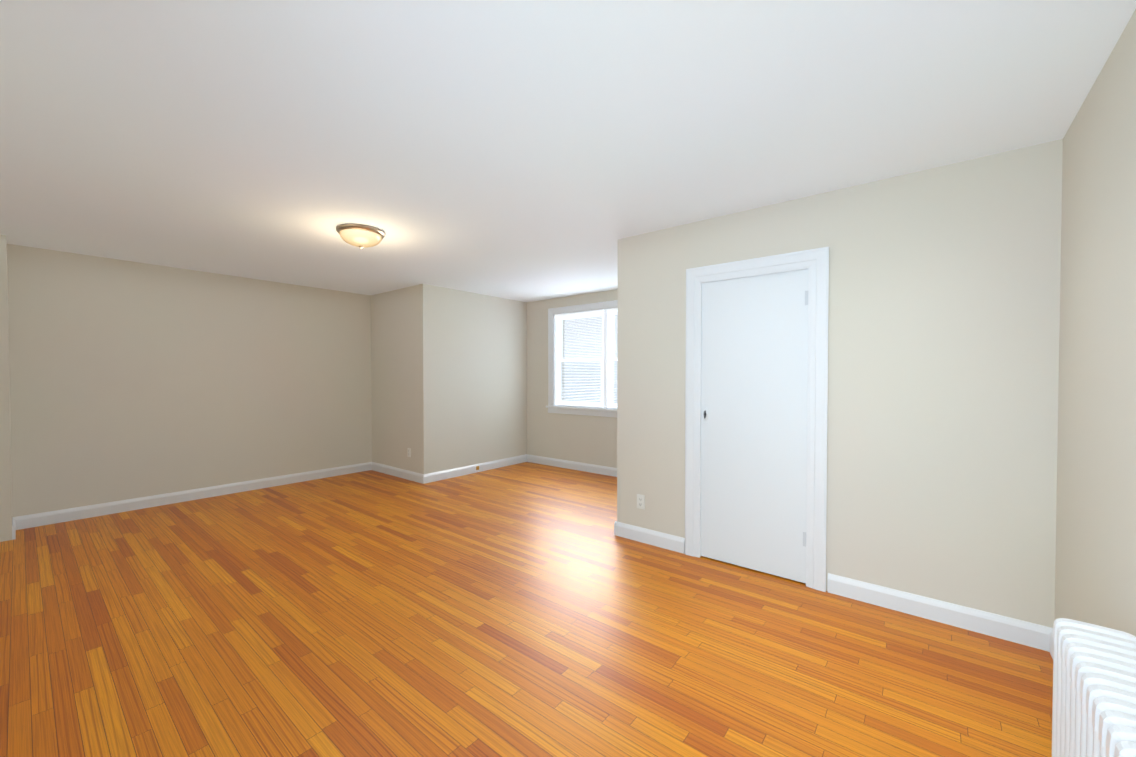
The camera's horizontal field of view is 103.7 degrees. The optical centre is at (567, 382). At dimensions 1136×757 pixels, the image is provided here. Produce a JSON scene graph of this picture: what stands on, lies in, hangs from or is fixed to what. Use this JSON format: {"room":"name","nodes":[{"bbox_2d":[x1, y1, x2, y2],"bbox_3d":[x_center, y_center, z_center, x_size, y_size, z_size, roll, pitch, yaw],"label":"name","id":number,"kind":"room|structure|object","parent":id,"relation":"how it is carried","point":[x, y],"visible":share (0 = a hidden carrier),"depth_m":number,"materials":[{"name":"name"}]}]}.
{"room":"empty living room","nodes":[
{"label":"empty living room","id":0,"kind":"room"},
{"bbox_2d":[0,235,371,541],"bbox_3d":[-3.879,0.031,4.703,0.490,2.440,3.825,1,1,39],"label":"wall","id":1,"kind":"structure","parent":0,"point":[120,380],"depth_m":4.55,"materials":[{"name":"paint"}]},
{"bbox_2d":[12,517,15,539],"bbox_3d":[-4.609,1.210,3.712,0.350,0.112,0.017,1,1,39],"label":"baseboard","id":2,"kind":"structure","parent":1,"relation":"attached to","point":[13,528],"depth_m":3.61,"materials":[{"name":"white wood"}]},
{"bbox_2d":[13,462,371,529],"bbox_3d":[-3.746,1.189,5.038,0.017,0.112,3.165,1,1,39],"label":"baseboard","id":3,"kind":"structure","parent":1,"relation":"attached to","point":[53,517],"depth_m":4.61,"materials":[{"name":"white wood"}]},
{"bbox_2d":[371,284,526,473],"bbox_3d":[-1.653,-0.001,6.712,1.414,2.440,2.101,1,1,39],"label":"wall","id":4,"kind":"structure","parent":0,"point":[448,378],"depth_m":5.93,"materials":[{"name":"paint"}]},
{"bbox_2d":[371,462,424,483],"bbox_3d":[-2.260,1.176,5.859,1.291,0.112,0.017,1,1,39],"label":"baseboard return","id":5,"kind":"object","parent":4,"relation":"attached to","point":[400,473],"visible":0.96,"depth_m":5.82,"materials":[{"name":"white wood"}]},
{"bbox_2d":[407,448,410,456],"bbox_3d":[-2.018,0.890,5.663,0.070,0.114,0.008,1,1,39],"label":"outlet","id":6,"kind":"object","parent":4,"relation":"attached to","point":[408,452],"visible":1,"depth_m":5.66,"materials":[{"name":"white plastic"}]},
{"bbox_2d":[423,454,526,483],"bbox_3d":[-1.197,1.172,6.156,0.017,0.112,1.818,1,1,39],"label":"baseboard","id":7,"kind":"structure","parent":4,"relation":"attached to","point":[449,473],"depth_m":6.01,"materials":[{"name":"white wood"}]},
{"bbox_2d":[0,462,1052,756],"bbox_3d":[-0.773,1.300,3.516,7.154,0.060,6.186,1,1,39],"label":"floor","id":8,"kind":"structure","parent":0,"point":[528,610],"depth_m":2.20,"materials":[{"name":"brown wood"}]},
{"bbox_2d":[1052,618,1135,756],"bbox_3d":[1.192,1.006,0.889,0.166,0.610,1.227,1,1,39],"label":"radiator","id":9,"kind":"object","parent":8,"relation":"on","point":[1094,694],"visible":1,"depth_m":1.12,"materials":[{"name":"white metal"}]},
{"bbox_2d":[0,0,1135,301],"bbox_3d":[-0.773,-1.200,3.476,7.154,0.060,6.186,1,1,39],"label":"ceiling","id":10,"kind":"structure","parent":0,"point":[526,150],"depth_m":1.93,"materials":[{"name":"paint"}]},
{"bbox_2d":[336,224,384,248],"bbox_3d":[-1.599,-1.099,3.449,0.344,0.140,0.344,1,1,39],"label":"ceiling light","id":11,"kind":"object","parent":10,"relation":"attached to","point":[360,236],"visible":1,"depth_m":3.35,"materials":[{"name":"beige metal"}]},
{"bbox_2d":[527,289,617,467],"bbox_3d":[0.538,0.009,6.067,2.800,2.440,0.260,1,1,39],"label":"wall","id":12,"kind":"structure","parent":0,"point":[587,439],"depth_m":6.51,"materials":[{"name":"paint"}]},
{"bbox_2d":[527,454,616,476],"bbox_3d":[0.450,1.174,5.978,2.800,0.112,0.017,1,1,39],"label":"baseboard","id":13,"kind":"structure","parent":12,"relation":"attached to","point":[596,469],"depth_m":6.27,"materials":[{"name":"white wood"}]},
{"bbox_2d":[546,300,617,417],"bbox_3d":[0.516,-0.307,5.987,2.010,1.525,0.205,1,1,39],"label":"window","id":14,"kind":"structure","parent":12,"relation":"in","point":[608,359],"depth_m":6.19,"materials":[{"name":"white plastic"}]},
{"bbox_2d":[617,139,1062,627],"bbox_3d":[1.469,0.059,2.915,2.620,2.440,0.140,1,1,39],"label":"wall","id":15,"kind":"structure","parent":0,"point":[943,353],"depth_m":2.45,"materials":[{"name":"paint"}]},
{"bbox_2d":[637,494,644,509],"bbox_3d":[0.579,0.951,3.556,0.070,0.114,0.008,1,1,39],"label":"outlet","id":16,"kind":"object","parent":15,"relation":"attached to","point":[640,501],"visible":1,"depth_m":3.55,"materials":[{"name":"white plastic"}]},
{"bbox_2d":[614,521,684,553],"bbox_3d":[0.628,1.214,3.514,0.616,0.112,0.017,1,1,39],"label":"baseboard","id":17,"kind":"structure","parent":15,"relation":"attached to","point":[655,538],"depth_m":3.49,"materials":[{"name":"white wood"}]},
{"bbox_2d":[700,269,807,582],"bbox_3d":[1.237,0.273,3.017,0.715,1.990,0.074,1,1,39],"label":"door","id":18,"kind":"structure","parent":15,"relation":"in","point":[754,362],"depth_m":3.00,"materials":[{"name":"white wood"}]},
{"bbox_2d":[685,247,828,591],"bbox_3d":[1.270,0.225,3.062,0.916,2.103,0.167,1,1,39],"label":"door frame","id":19,"kind":"structure","parent":15,"relation":"attached to","point":[815,262],"depth_m":2.79,"materials":[{"name":"white wood"}]},
{"bbox_2d":[827,573,1052,651],"bbox_3d":[1.959,1.231,2.434,0.949,0.112,0.017,1,1,39],"label":"baseboard","id":20,"kind":"structure","parent":15,"relation":"attached to","point":[1034,635],"depth_m":2.38,"materials":[{"name":"white wood"}]},
{"bbox_2d":[1054,9,1135,636],"bbox_3d":[1.226,0.095,0.649,0.140,2.440,3.685,1,1,39],"label":"wall","id":21,"kind":"structure","parent":0,"point":[1095,573],"depth_m":1.61,"materials":[{"name":"paint"}]},
{"bbox_2d":[1049,629,1053,658],"bbox_3d":[1.165,1.258,0.717,0.017,0.112,3.685,1,1,39],"label":"baseboard","id":22,"kind":"structure","parent":21,"relation":"attached to","point":[1051,644],"depth_m":2.11,"materials":[{"name":"white wood"}]},
{"label":"outside","id":23,"kind":"structure","parent":0,"visible":0},
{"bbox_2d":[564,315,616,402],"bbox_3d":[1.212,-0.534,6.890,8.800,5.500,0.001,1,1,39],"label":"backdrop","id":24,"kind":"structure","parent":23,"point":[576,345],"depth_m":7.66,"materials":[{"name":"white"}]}
]}

